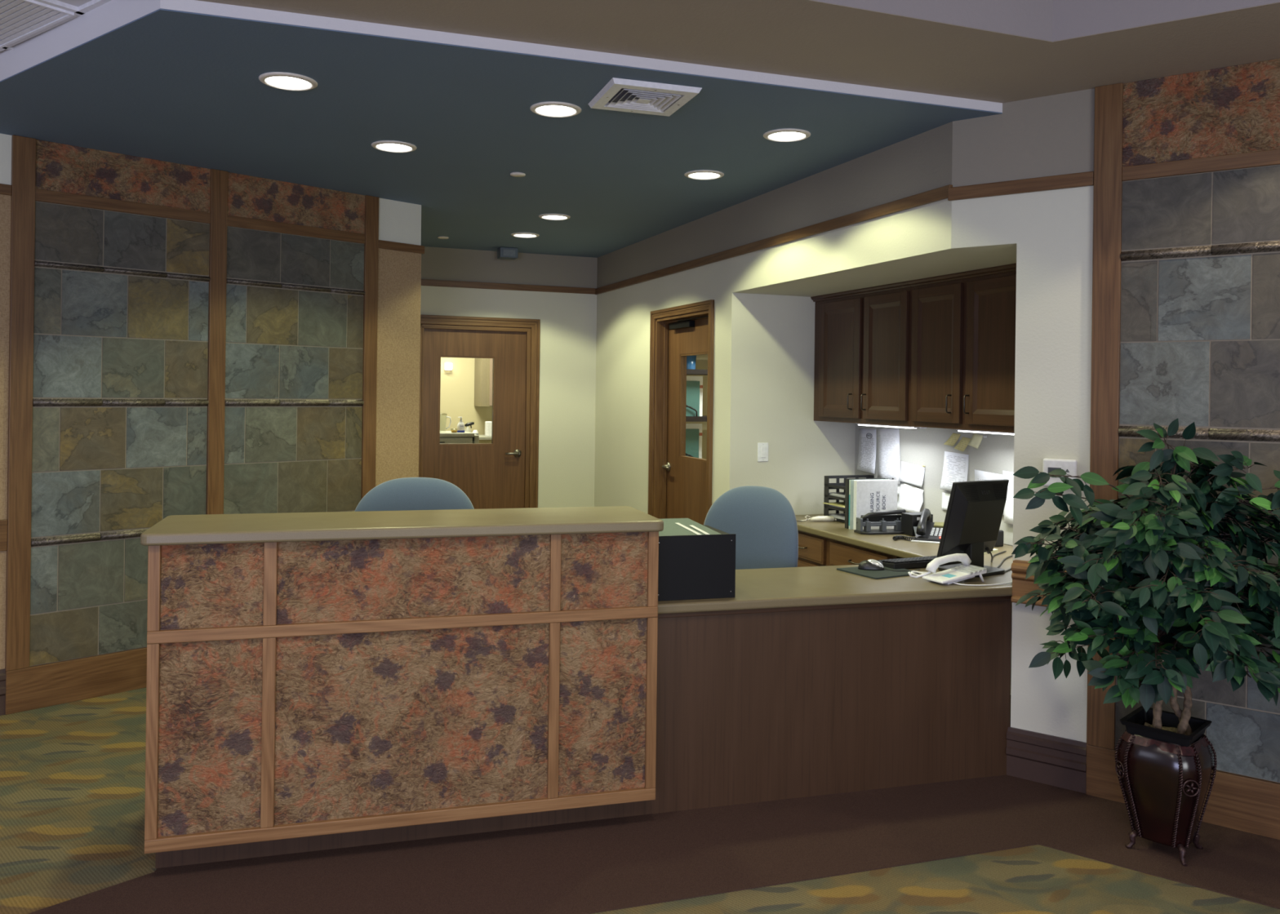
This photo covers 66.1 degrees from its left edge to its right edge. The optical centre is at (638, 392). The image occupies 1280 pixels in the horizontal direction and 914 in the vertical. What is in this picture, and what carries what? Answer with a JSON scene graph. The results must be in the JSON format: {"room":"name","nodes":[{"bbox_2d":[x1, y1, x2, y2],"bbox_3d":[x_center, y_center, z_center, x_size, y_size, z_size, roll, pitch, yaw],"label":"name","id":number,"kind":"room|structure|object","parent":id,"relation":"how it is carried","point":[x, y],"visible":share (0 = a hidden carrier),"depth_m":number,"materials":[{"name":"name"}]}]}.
{"room":"lobby","nodes":[
{"label":"lobby","id":0,"kind":"room"},
{"bbox_2d":[57,0,92,6],"bbox_3d":[-3.641,-1.367,2.896,4.169,0.038,2.552,1,0,-19],"label":"ceiling","id":1,"kind":"structure","parent":0,"point":[74,2],"depth_m":3.34,"materials":[{"name":"paint"}]},
{"bbox_2d":[0,0,74,48],"bbox_3d":[-2.355,-1.319,3.329,0.584,0.022,0.584,1,0,36],"label":"ceiling vent","id":2,"kind":"object","parent":1,"relation":"in","point":[20,20],"visible":0.98,"depth_m":3.43,"materials":[{"name":"white metal"}]},
{"bbox_2d":[0,0,111,51],"bbox_3d":[-3.206,-1.335,3.235,3.122,0.015,2.040,1,0,36],"label":"grid","id":3,"kind":"object","parent":1,"relation":"attached to","point":[79,11],"depth_m":3.37,"materials":[{"name":"white metal"}]},
{"bbox_2d":[0,133,421,669],"bbox_3d":[-3.505,0.075,5.267,1.603,2.880,4.392,1,0,44],"label":"wall","id":4,"kind":"structure","parent":0,"point":[399,273],"depth_m":6.13,"materials":[{"name":"beige paint"}]},
{"bbox_2d":[0,668,5,715],"bbox_3d":[-3.733,1.405,3.888,0.026,0.215,2.122,1,0,44],"label":"baseboard","id":5,"kind":"structure","parent":4,"relation":"attached to","point":[2,672],"depth_m":4.64,"materials":[{"name":"brown wood"}]},
{"bbox_2d":[0,519,7,551],"bbox_3d":[-3.726,0.663,3.890,0.020,0.147,2.122,1,0,44],"label":"trim","id":6,"kind":"structure","parent":4,"relation":"attached to","point":[3,523],"depth_m":4.63,"materials":[{"name":"brown wood"}]},
{"bbox_2d":[0,183,11,195],"bbox_3d":[-3.705,-0.966,3.890,0.020,0.048,2.122,1,0,44],"label":"trim","id":7,"kind":"structure","parent":4,"relation":"attached to","point":[5,189],"depth_m":4.63,"materials":[{"name":"brown wood"}]},
{"bbox_2d":[4,134,378,715],"bbox_3d":[-2.295,0.161,5.346,0.030,2.740,1.951,1,0,44],"label":"wall panel","id":8,"kind":"object","parent":4,"relation":"attached to","point":[184,340],"visible":0.74,"depth_m":5.09,"materials":[{"name":"stone"}]},
{"bbox_2d":[378,240,424,253],"bbox_3d":[-1.487,-0.914,6.170,0.019,0.050,0.332,1,0,44],"label":"trim","id":9,"kind":"structure","parent":4,"relation":"attached to","point":[387,245],"depth_m":6.16,"materials":[{"name":"brown wood"}]},
{"bbox_2d":[440,357,492,435],"bbox_3d":[-1.543,0.170,9.713,3.800,2.741,2.560,1,0,-21],"label":"wall","id":10,"kind":"structure","parent":0,"point":[457,384],"depth_m":10.82,"materials":[{"name":"paint"}]},
{"bbox_2d":[444,362,452,370],"bbox_3d":[-2.074,-0.286,10.729,0.080,0.080,0.075,1,0,-21],"label":"wall sconce","id":11,"kind":"object","parent":10,"relation":"attached to","point":[447,366],"visible":1,"depth_m":10.70,"materials":[{"name":"white plastic"}]},
{"bbox_2d":[474,358,493,406],"bbox_3d":[-1.447,-0.248,10.810,0.640,0.800,0.360,1,0,-21],"label":"upper cabinet","id":12,"kind":"object","parent":10,"relation":"attached to","point":[482,366],"visible":0.24,"depth_m":10.57,"materials":[{"name":"beige laminate"}]},
{"bbox_2d":[420,246,597,507],"bbox_3d":[-1.615,0.169,8.237,2.600,2.741,0.142,1,0,-21],"label":"wall","id":13,"kind":"structure","parent":0,"point":[568,321],"depth_m":8.50,"materials":[{"name":"beige paint"}]},
{"bbox_2d":[418,314,540,509],"bbox_3d":[-1.392,0.453,8.308,1.091,2.178,0.173,1,0,-21],"label":"door","id":14,"kind":"structure","parent":13,"relation":"in","point":[496,474],"depth_m":8.34,"materials":[{"name":"brown wood"}]},
{"bbox_2d":[421,279,595,294],"bbox_3d":[-1.582,-0.904,8.161,2.582,0.052,0.018,1,0,-21],"label":"trim","id":15,"kind":"structure","parent":13,"relation":"attached to","point":[424,282],"depth_m":8.33,"materials":[{"name":"brown wood"}]},
{"bbox_2d":[0,0,1279,257],"bbox_3d":[-0.654,-1.319,6.976,9.459,0.259,10.048,1,0,0],"label":"ceiling","id":16,"kind":"structure","parent":0,"point":[171,86],"depth_m":3.87,"materials":[{"name":"teal paint"}]},
{"bbox_2d":[258,71,317,90],"bbox_3d":[-1.345,-1.193,3.780,0.214,0.010,0.214,1,0,0],"label":"recessed light","id":17,"kind":"object","parent":16,"relation":"in","point":[279,80],"visible":1,"depth_m":3.77,"materials":[{"name":"glass"}]},
{"bbox_2d":[371,140,416,152],"bbox_3d":[-1.185,-1.191,4.770,0.214,0.010,0.214,1,0,0],"label":"recessed light","id":18,"kind":"object","parent":16,"relation":"in","point":[392,146],"visible":1,"depth_m":4.76,"materials":[{"name":"glass"}]},
{"bbox_2d":[497,247,518,259],"bbox_3d":[-1.082,-1.152,8.136,0.150,0.084,0.123,1,0,-21],"label":"ceiling sensor","id":19,"kind":"object","parent":16,"relation":"attached to","point":[504,253],"visible":1,"depth_m":8.09,"materials":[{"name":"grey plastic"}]},
{"bbox_2d":[510,172,525,177],"bbox_3d":[-0.655,-1.184,5.340,0.084,0.010,0.084,1,0,0],"label":"sprinkler cover","id":20,"kind":"object","parent":16,"relation":"attached to","point":[513,174],"visible":1,"depth_m":5.33,"materials":[{"name":"white metal"}]},
{"bbox_2d":[511,232,539,237],"bbox_3d":[-0.855,-1.187,7.420,0.214,0.010,0.214,1,0,0],"label":"recessed light","id":21,"kind":"object","parent":16,"relation":"in","point":[515,234],"visible":1,"depth_m":7.40,"materials":[{"name":"glass"}]},
{"bbox_2d":[538,213,570,220],"bbox_3d":[-0.565,-1.183,6.630,0.214,0.010,0.214,1,0,0],"label":"recessed light","id":22,"kind":"object","parent":16,"relation":"in","point":[546,216],"visible":1,"depth_m":6.62,"materials":[{"name":"glass"}]},
{"bbox_2d":[529,102,581,117],"bbox_3d":[-0.345,-1.180,4.110,0.214,0.010,0.214,1,0,0],"label":"recessed light","id":23,"kind":"object","parent":16,"relation":"in","point":[553,109],"visible":1,"depth_m":4.10,"materials":[{"name":"glass"}]},
{"bbox_2d":[587,77,702,116],"bbox_3d":[0.020,-1.169,3.912,0.360,0.022,0.360,1,0,-18],"label":"ceiling vent","id":24,"kind":"object","parent":16,"relation":"in","point":[622,95],"visible":1,"depth_m":3.88,"materials":[{"name":"white metal"}]},
{"bbox_2d":[684,169,724,179],"bbox_3d":[0.355,-1.171,5.300,0.214,0.010,0.214,1,0,0],"label":"recessed light","id":25,"kind":"object","parent":16,"relation":"in","point":[701,174],"visible":1,"depth_m":5.29,"materials":[{"name":"glass"}]},
{"bbox_2d":[763,128,810,142],"bbox_3d":[0.675,-1.167,4.470,0.214,0.010,0.214,1,0,0],"label":"recessed light","id":26,"kind":"object","parent":16,"relation":"in","point":[780,135],"visible":1,"depth_m":4.46,"materials":[{"name":"glass"}]},
{"bbox_2d":[0,687,1279,913],"bbox_3d":[-0.170,1.581,4.100,10.700,0.054,15.800,1,0,0],"label":"floor","id":27,"kind":"structure","parent":0,"point":[615,864],"depth_m":3.28,"materials":[{"name":"brown carpet"}]},
{"bbox_2d":[354,477,474,511],"bbox_3d":[-1.009,0.968,4.277,0.690,1.153,0.614,1,0,-3],"label":"office chair","id":28,"kind":"object","parent":27,"relation":"on","point":[404,494],"visible":0.09,"depth_m":4.49,"materials":[{"name":"blue fabric"}]},
{"bbox_2d":[440,431,479,444],"bbox_3d":[-1.942,0.959,9.645,0.645,1.147,0.546,1,0,-21],"label":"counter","id":29,"kind":"object","parent":27,"relation":"on","point":[446,437],"visible":0.12,"depth_m":9.45,"materials":[{"name":"beige plastic"}]},
{"bbox_2d":[457,417,464,432],"bbox_3d":[-1.726,0.312,9.567,0.075,0.152,0.076,1,0,-21],"label":"sanitizer bottle","id":30,"kind":"object","parent":29,"relation":"on","point":[460,426],"visible":1,"depth_m":9.54,"materials":[{"name":"white plastic"}]},
{"bbox_2d":[464,422,474,432],"bbox_3d":[-1.772,0.384,10.301,0.103,0.156,0.071,1,0,-21],"label":"spray bottle","id":31,"kind":"object","parent":29,"relation":"on","point":[467,429],"visible":0.69,"depth_m":10.28,"materials":[{"name":"white plastic"}]},
{"bbox_2d":[478,435,491,443],"bbox_3d":[-1.543,0.993,10.575,0.860,1.055,0.580,1,0,-21],"label":"countertop","id":32,"kind":"structure","parent":27,"relation":"on","point":[482,438],"depth_m":10.26,"materials":[{"name":"paint"}]},
{"bbox_2d":[484,421,492,436],"bbox_3d":[-1.567,0.385,10.412,0.105,0.160,0.080,1,0,-21],"label":"paper towel roll","id":33,"kind":"object","parent":32,"relation":"on","point":[488,424],"visible":0.56,"depth_m":10.37,"materials":[{"name":"white paper"}]},
{"bbox_2d":[144,531,1011,868],"bbox_3d":[-0.080,1.024,3.844,3.224,1.062,0.721,1,0,-16],"label":"reception desk","id":34,"kind":"object","parent":27,"relation":"on","point":[306,696],"visible":0.91,"depth_m":3.38,"materials":[{"name":"brown wood"}]},
{"bbox_2d":[140,506,663,546],"bbox_3d":[-0.786,0.464,3.491,1.702,0.038,0.477,1,0,-16],"label":"countertop","id":35,"kind":"structure","parent":34,"relation":"on","point":[205,529],"depth_m":3.36,"materials":[{"name":"beige laminate"}]},
{"bbox_2d":[685,368,707,422],"bbox_3d":[0.570,0.492,8.398,1.100,2.150,0.360,1,0,-21],"label":"storage shelf","id":36,"kind":"object","parent":27,"relation":"on","point":[689,371],"visible":0.04,"depth_m":8.18,"materials":[{"name":"grey metal"}]},
{"bbox_2d":[686,355,696,368],"bbox_3d":[0.433,-0.265,8.320,0.116,0.140,0.116,1,0,-21],"label":"plastic cup","id":37,"kind":"object","parent":36,"relation":"on","point":[691,360],"visible":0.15,"depth_m":8.27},
{"bbox_2d":[685,381,699,416],"bbox_3d":[0.398,0.050,8.257,0.264,0.300,0.038,1,0,-21],"label":"board","id":38,"kind":"object","parent":36,"relation":"on","point":[692,408],"visible":0.52,"depth_m":8.29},
{"bbox_2d":[685,429,699,457],"bbox_3d":[0.393,0.455,8.257,0.264,0.300,0.038,1,0,-21],"label":"board","id":39,"kind":"object","parent":36,"relation":"on","point":[691,435],"visible":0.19,"depth_m":8.29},
{"bbox_2d":[685,423,702,458],"bbox_3d":[0.389,0.434,8.326,0.320,0.342,0.023,1,0,-21],"label":"folder","id":40,"kind":"object","parent":36,"relation":"on","point":[688,426],"visible":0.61,"depth_m":8.37,"materials":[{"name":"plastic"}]},
{"bbox_2d":[686,376,702,416],"bbox_3d":[0.395,0.029,8.326,0.320,0.342,0.023,1,0,-21],"label":"folder","id":41,"kind":"object","parent":36,"relation":"on","point":[700,379],"visible":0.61,"depth_m":8.37,"materials":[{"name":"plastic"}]},
{"bbox_2d":[703,485,798,569],"bbox_3d":[0.445,1.009,4.584,0.690,1.107,0.614,1,0,29],"label":"office chair","id":42,"kind":"object","parent":27,"relation":"on","point":[762,520],"visible":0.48,"depth_m":4.74,"materials":[{"name":"blue fabric"}]},
{"bbox_2d":[797,530,829,567],"bbox_3d":[1.227,1.204,6.048,0.673,0.744,0.694,1,0,-21],"label":"base cabinet","id":43,"kind":"object","parent":27,"relation":"on","point":[813,550],"visible":0.18,"depth_m":5.75,"materials":[{"name":"brown wood"}]},
{"bbox_2d":[657,513,1013,614],"bbox_3d":[0.128,0.796,4.372,3.956,0.038,3.034,1,0,-21],"label":"countertop","id":44,"kind":"structure","parent":43,"relation":"on","point":[807,586],"depth_m":4.02,"materials":[{"name":"beige laminate"}]},
{"bbox_2d":[657,518,735,601],"bbox_3d":[0.159,0.652,3.901,0.316,0.250,0.428,1,0,-16],"label":"file box","id":45,"kind":"object","parent":44,"relation":"on","point":[697,561],"visible":0.73,"depth_m":3.70,"materials":[{"name":"black metal"}]},
{"bbox_2d":[796,515,836,521],"bbox_3d":[1.086,0.770,6.013,0.390,0.038,0.052,1,0,-13],"label":"handheld device","id":46,"kind":"object","parent":44,"relation":"on","point":[819,518],"visible":0.71,"depth_m":6.00,"materials":[{"name":"beige plastic"}]},
{"bbox_2d":[823,475,893,523],"bbox_3d":[1.368,0.658,6.113,0.335,0.268,0.260,1,0,-21],"label":"tray","id":47,"kind":"object","parent":44,"relation":"on","point":[828,486],"visible":0.27,"depth_m":6.16,"materials":[{"name":"black plastic"}]},
{"bbox_2d":[822,502,844,509],"bbox_3d":[1.352,0.705,6.095,0.332,0.028,0.267,1,0,-21],"label":"paper stack","id":48,"kind":"object","parent":47,"relation":"in","point":[837,504],"visible":0.23,"depth_m":6.08,"materials":[{"name":"yellow paper"}]},
{"bbox_2d":[828,513,844,519],"bbox_3d":[1.368,0.775,6.101,0.293,0.023,0.265,1,0,-21],"label":"paper stack","id":49,"kind":"object","parent":47,"relation":"in","point":[840,516],"visible":0.14,"depth_m":6.11,"materials":[{"name":"white paper"}]},
{"bbox_2d":[828,492,844,497],"bbox_3d":[1.370,0.641,6.102,0.294,0.023,0.266,1,0,-21],"label":"paper stack","id":50,"kind":"object","parent":47,"relation":"in","point":[842,495],"visible":0.19,"depth_m":6.11,"materials":[{"name":"white paper"}]},
{"bbox_2d":[844,478,888,528],"bbox_3d":[1.336,0.648,5.762,0.258,0.288,0.036,1,0,-15],"label":"binder","id":51,"kind":"object","parent":44,"relation":"on","point":[846,481],"visible":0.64,"depth_m":5.72,"materials":[{"name":"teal plastic"}]},
{"bbox_2d":[848,479,890,529],"bbox_3d":[1.346,0.649,5.724,0.260,0.286,0.019,1,0,-15],"label":"folder","id":52,"kind":"object","parent":44,"relation":"on","point":[851,482],"visible":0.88,"depth_m":5.68,"materials":[{"name":"plastic"}]},
{"bbox_2d":[853,480,897,529],"bbox_3d":[1.374,0.650,5.697,0.264,0.285,0.039,1,0,-15],"label":"binder","id":53,"kind":"object","parent":44,"relation":"on","point":[869,495],"visible":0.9,"depth_m":5.68,"materials":[{"name":"white plastic"}]},
{"bbox_2d":[836,566,918,579],"bbox_3d":[1.062,0.785,4.307,0.296,0.006,0.250,1,0,-23],"label":"mouse pad","id":54,"kind":"object","parent":44,"relation":"on","point":[876,575],"visible":0.73,"depth_m":4.27,"materials":[{"name":"rubber"}]},
{"bbox_2d":[857,559,884,570],"bbox_3d":[1.031,0.760,4.353,0.116,0.044,0.061,1,0,4],"label":"computer mouse","id":55,"kind":"object","parent":54,"relation":"on","point":[871,564],"visible":1,"depth_m":4.33,"materials":[{"name":"black plastic"}]},
{"bbox_2d":[853,509,906,534],"bbox_3d":[1.379,0.726,5.548,0.296,0.134,0.120,1,0,-13],"label":"hole punch","id":56,"kind":"object","parent":44,"relation":"on","point":[882,519],"visible":0.93,"depth_m":5.53,"materials":[{"name":"black plastic"}]},
{"bbox_2d":[901,511,933,536],"bbox_3d":[1.571,0.736,5.505,0.154,0.118,0.124,1,0,-18],"label":"box","id":57,"kind":"object","parent":44,"relation":"on","point":[909,521],"visible":0.58,"depth_m":5.46,"materials":[{"name":"black plastic"}]},
{"bbox_2d":[910,570,925,577],"bbox_3d":[1.213,0.781,4.260,0.062,0.016,0.097,1,0,25],"label":"cord","id":58,"kind":"object","parent":44,"relation":"on","point":[913,572],"visible":0.7,"depth_m":4.25,"materials":[{"name":"white plastic"}]},
{"bbox_2d":[892,508,944,543],"bbox_3d":[1.570,0.717,5.329,0.331,0.155,0.283,1,0,24],"label":"desk phone","id":59,"kind":"object","parent":44,"relation":"on","point":[926,532],"visible":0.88,"depth_m":5.27,"materials":[{"name":"black plastic"}]},
{"bbox_2d":[877,555,961,568],"bbox_3d":[1.295,0.774,4.512,0.420,0.035,0.136,1,0,-25],"label":"keyboard","id":60,"kind":"object","parent":44,"relation":"on","point":[920,562],"visible":0.65,"depth_m":4.43,"materials":[{"name":"black plastic"}]},
{"bbox_2d":[907,553,986,584],"bbox_3d":[1.298,0.739,4.122,0.304,0.109,0.151,1,0,-25],"label":"desk phone","id":61,"kind":"object","parent":44,"relation":"on","point":[965,571],"visible":1,"depth_m":4.12,"materials":[{"name":"white plastic"}]},
{"bbox_2d":[937,479,1008,577],"bbox_3d":[1.478,0.590,4.358,0.372,0.408,0.216,1,0,-34],"label":"computer monitor","id":62,"kind":"object","parent":44,"relation":"on","point":[975,508],"visible":0.94,"depth_m":4.29,"materials":[{"name":"black plastic"}]},
{"bbox_2d":[952,582,1012,586],"bbox_3d":[1.476,0.786,4.105,0.380,0.013,0.110,1,0,-26],"label":"phone line","id":63,"kind":"object","parent":44,"relation":"on","point":[953,582],"visible":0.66,"depth_m":4.03,"materials":[{"name":"white plastic"}]},
{"bbox_2d":[987,546,1006,562],"bbox_3d":[1.687,0.725,4.661,0.044,0.141,0.598,1,0,28],"label":"power cable","id":64,"kind":"object","parent":44,"relation":"on","point":[992,556],"visible":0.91,"depth_m":4.75,"materials":[{"name":"black plastic"}]},
{"bbox_2d":[994,529,1004,546],"bbox_3d":[1.858,0.756,5.113,0.060,0.085,0.060,1,0,-21],"label":"speaker","id":65,"kind":"object","parent":44,"relation":"on","point":[999,543],"visible":0.43,"depth_m":5.09},
{"bbox_2d":[996,555,1013,568],"bbox_3d":[1.703,0.792,4.594,0.027,0.007,0.592,1,0,31],"label":"cable","id":66,"kind":"object","parent":44,"relation":"on","point":[1004,559],"visible":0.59,"depth_m":4.65,"materials":[{"name":"black plastic"}]},
{"bbox_2d":[829,538,901,565],"bbox_3d":[1.467,1.207,5.427,0.673,0.744,0.634,1,0,-21],"label":"base cabinet","id":67,"kind":"object","parent":27,"relation":"on","point":[841,553],"visible":0.16,"depth_m":5.39,"materials":[{"name":"brown wood"}]},
{"bbox_2d":[1114,706,1217,866],"bbox_3d":[1.825,1.360,3.408,0.275,0.446,0.275,1,0,45],"label":"planter","id":68,"kind":"object","parent":27,"relation":"on","point":[1166,777],"visible":0.99,"depth_m":3.33,"materials":[{"name":"metal"}]},
{"bbox_2d":[1011,418,1279,743],"bbox_3d":[1.831,0.642,3.325,1.085,1.111,0.836,1,0,36],"label":"potted tree","id":69,"kind":"object","parent":68,"relation":"in","point":[1174,598],"visible":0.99,"depth_m":3.23,"materials":[{"name":"green plant"}]},
{"bbox_2d":[685,355,707,459],"bbox_3d":[1.288,0.206,7.854,2.260,2.741,2.370,1,0,-21],"label":"wall","id":70,"kind":"structure","parent":0,"point":[701,363],"depth_m":8.74,"materials":[{"name":"paint"}]},
{"bbox_2d":[594,121,952,515],"bbox_3d":[0.966,0.202,6.619,1.052,2.741,4.741,1,0,-21],"label":"wall","id":71,"kind":"structure","parent":0,"point":[764,345],"depth_m":6.28,"materials":[{"name":"beige paint"}]},
{"bbox_2d":[648,299,714,525],"bbox_3d":[0.344,0.478,6.925,0.165,2.172,1.067,1,0,-21],"label":"door","id":72,"kind":"structure","parent":71,"relation":"in","point":[680,485],"depth_m":7.17,"materials":[{"name":"brown wood"}]},
{"bbox_2d":[757,442,768,462],"bbox_3d":[0.793,0.378,6.250,0.076,0.120,0.010,1,0,-21],"label":"light switch","id":73,"kind":"object","parent":71,"relation":"attached to","point":[762,447],"visible":1,"depth_m":6.25,"materials":[{"name":"white plastic"}]},
{"bbox_2d":[595,184,952,294],"bbox_3d":[0.483,-0.875,6.424,0.019,0.053,4.748,1,0,-21],"label":"trim","id":74,"kind":"structure","parent":71,"relation":"attached to","point":[940,193],"depth_m":5.36,"materials":[{"name":"brown wood"}]},
{"bbox_2d":[810,280,912,426],"bbox_3d":[1.449,-0.215,5.958,0.370,0.803,1.018,1,0,-21],"label":"upper cabinet","id":75,"kind":"object","parent":71,"relation":"attached to","point":[862,372],"visible":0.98,"depth_m":5.82,"materials":[{"name":"brown wood"}]},
{"bbox_2d":[856,423,914,428],"bbox_3d":[1.474,0.195,5.820,0.080,0.015,0.526,1,0,-21],"label":"light","id":76,"kind":"object","parent":75,"relation":"attached to","point":[862,424],"visible":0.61,"depth_m":5.77,"materials":[{"name":"white plastic"}]},
{"bbox_2d":[732,243,1016,297],"bbox_3d":[1.725,-0.636,4.687,1.063,0.044,3.716,1,0,-23],"label":"ceiling","id":77,"kind":"structure","parent":0,"point":[953,260],"depth_m":5.01,"materials":[{"name":"beige paint"}]},
{"bbox_2d":[1003,543,1013,694],"bbox_3d":[2.137,0.467,4.872,0.120,2.240,3.552,1,0,-21],"label":"wall","id":78,"kind":"structure","parent":0,"point":[1003,544],"depth_m":5.15,"materials":[{"name":"beige paint"}]},
{"bbox_2d":[854,423,1013,545],"bbox_3d":[1.896,0.496,5.312,0.011,0.604,2.548,1,0,-21],"label":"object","id":79,"kind":"structure","parent":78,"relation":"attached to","point":[994,454],"depth_m":5.70,"materials":[{"name":"white paint"}]},
{"bbox_2d":[857,428,876,474],"bbox_3d":[1.476,0.375,6.354,0.021,0.283,0.205,1,0,-21],"label":"notice sheet","id":80,"kind":"object","parent":79,"relation":"attached to","point":[868,437],"visible":1,"depth_m":6.35,"materials":[{"name":"white paper"}]},
{"bbox_2d":[876,428,900,484],"bbox_3d":[1.561,0.391,6.147,0.013,0.338,0.268,1,0,-21],"label":"notice sheet","id":81,"kind":"object","parent":79,"relation":"attached to","point":[887,439],"visible":0.91,"depth_m":6.14,"materials":[{"name":"white paper"}]},
{"bbox_2d":[897,481,923,512],"bbox_3d":[1.631,0.633,5.919,0.040,0.172,0.234,1,0,-21],"label":"notice sheet","id":82,"kind":"object","parent":79,"relation":"attached to","point":[910,497],"visible":0.91,"depth_m":5.92,"materials":[{"name":"white paper"}]},
{"bbox_2d":[898,461,924,487],"bbox_3d":[1.645,0.490,5.922,0.016,0.138,0.234,1,0,-21],"label":"notice sheet","id":83,"kind":"object","parent":79,"relation":"attached to","point":[913,474],"visible":1,"depth_m":5.92,"materials":[{"name":"white paper"}]},
{"bbox_2d":[941,492,950,511],"bbox_3d":[1.769,0.625,5.611,0.005,0.102,0.115,1,0,-21],"label":"notice sheet","id":84,"kind":"object","parent":79,"relation":"attached to","point":[945,496],"visible":0.48,"depth_m":5.64,"materials":[{"name":"white paper"}]},
{"bbox_2d":[943,432,960,446],"bbox_3d":[1.779,0.266,5.577,0.019,0.074,0.128,1,0,-21],"label":"sticky note","id":85,"kind":"object","parent":79,"relation":"attached to","point":[954,437],"visible":1,"depth_m":5.57,"materials":[{"name":"yellow paper"}]},
{"bbox_2d":[939,451,968,491],"bbox_3d":[1.784,0.450,5.557,0.021,0.226,0.218,1,0,-21],"label":"notice sheet","id":86,"kind":"object","parent":79,"relation":"attached to","point":[955,468],"visible":0.82,"depth_m":5.57,"materials":[{"name":"white paper"}]},
{"bbox_2d":[954,436,970,451],"bbox_3d":[1.810,0.288,5.496,0.019,0.082,0.119,1,0,-21],"label":"sticky note","id":87,"kind":"object","parent":79,"relation":"attached to","point":[962,446],"visible":1,"depth_m":5.50,"materials":[{"name":"yellow paper"}]},
{"bbox_2d":[967,432,982,448],"bbox_3d":[1.849,0.264,5.399,0.019,0.085,0.105,1,0,-21],"label":"sticky note","id":88,"kind":"object","parent":79,"relation":"attached to","point":[976,439],"visible":1,"depth_m":5.40,"materials":[{"name":"yellow paper"}]},
{"bbox_2d":[974,469,1004,515],"bbox_3d":[1.888,0.534,5.297,0.013,0.220,0.245,1,0,-21],"label":"notice sheet","id":89,"kind":"object","parent":79,"relation":"attached to","point":[979,475],"visible":0.28,"depth_m":5.33,"materials":[{"name":"white paper"}]},
{"bbox_2d":[1002,471,1013,524],"bbox_3d":[1.951,0.549,5.112,0.011,0.272,0.175,1,0,-21],"label":"notice sheet","id":90,"kind":"object","parent":79,"relation":"attached to","point":[1008,509],"visible":0.33,"depth_m":5.14,"materials":[{"name":"white paper"}]},
{"bbox_2d":[907,262,1016,432],"bbox_3d":[1.813,-0.210,5.018,0.370,0.803,0.995,1,0,-21],"label":"upper cabinet","id":91,"kind":"object","parent":78,"relation":"attached to","point":[963,354],"visible":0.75,"depth_m":5.01,"materials":[{"name":"brown wood"}]},
{"bbox_2d":[955,429,1013,435],"bbox_3d":[1.821,0.200,4.923,0.080,0.015,0.599,1,0,-21],"label":"light","id":92,"kind":"object","parent":91,"relation":"attached to","point":[959,430],"visible":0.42,"depth_m":4.98,"materials":[{"name":"white plastic"}]},
{"bbox_2d":[951,88,1094,742],"bbox_3d":[2.694,0.202,3.286,3.300,2.785,0.122,1,0,36],"label":"wall","id":93,"kind":"structure","parent":0,"point":[1051,231],"depth_m":3.99,"materials":[{"name":"paint"}]},
{"bbox_2d":[947,171,1093,200],"bbox_3d":[1.562,-0.848,4.047,0.578,0.055,0.018,1,0,36],"label":"trim","id":94,"kind":"structure","parent":93,"relation":"attached to","point":[1082,179],"depth_m":4.03,"materials":[{"name":"brown wood"}]},
{"bbox_2d":[812,0,1279,41],"bbox_3d":[0.924,-1.447,2.691,5.404,0.463,1.479,1,0,0],"label":"ceiling","id":95,"kind":"structure","parent":93,"relation":"attached to","point":[1052,20],"depth_m":3.27,"materials":[{"name":"paint"}]},
{"bbox_2d":[1005,727,1086,793],"bbox_3d":[1.642,1.481,3.963,0.306,0.200,0.024,1,0,37],"label":"baseboard","id":96,"kind":"structure","parent":93,"relation":"attached to","point":[1039,757],"depth_m":3.96,"materials":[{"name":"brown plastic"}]},
{"bbox_2d":[1042,458,1077,486],"bbox_3d":[1.687,0.323,3.937,0.128,0.112,0.030,1,0,36],"label":"thermostat","id":97,"kind":"object","parent":93,"relation":"attached to","point":[1069,466],"visible":0.63,"depth_m":3.93,"materials":[{"name":"white plastic"}]},
{"bbox_2d":[1010,560,1262,635],"bbox_3d":[2.747,0.787,3.131,3.018,0.168,0.060,1,0,36],"label":"trim","id":98,"kind":"structure","parent":93,"relation":"attached to","point":[1021,586],"depth_m":3.99,"materials":[{"name":"brown wood"}]},
{"bbox_2d":[1085,57,1279,839],"bbox_3d":[2.356,0.198,3.445,1.432,2.784,0.029,1,0,37],"label":"wall panel","id":99,"kind":"object","parent":93,"relation":"attached to","point":[1185,328],"visible":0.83,"depth_m":3.66,"materials":[{"name":"grey stone"}]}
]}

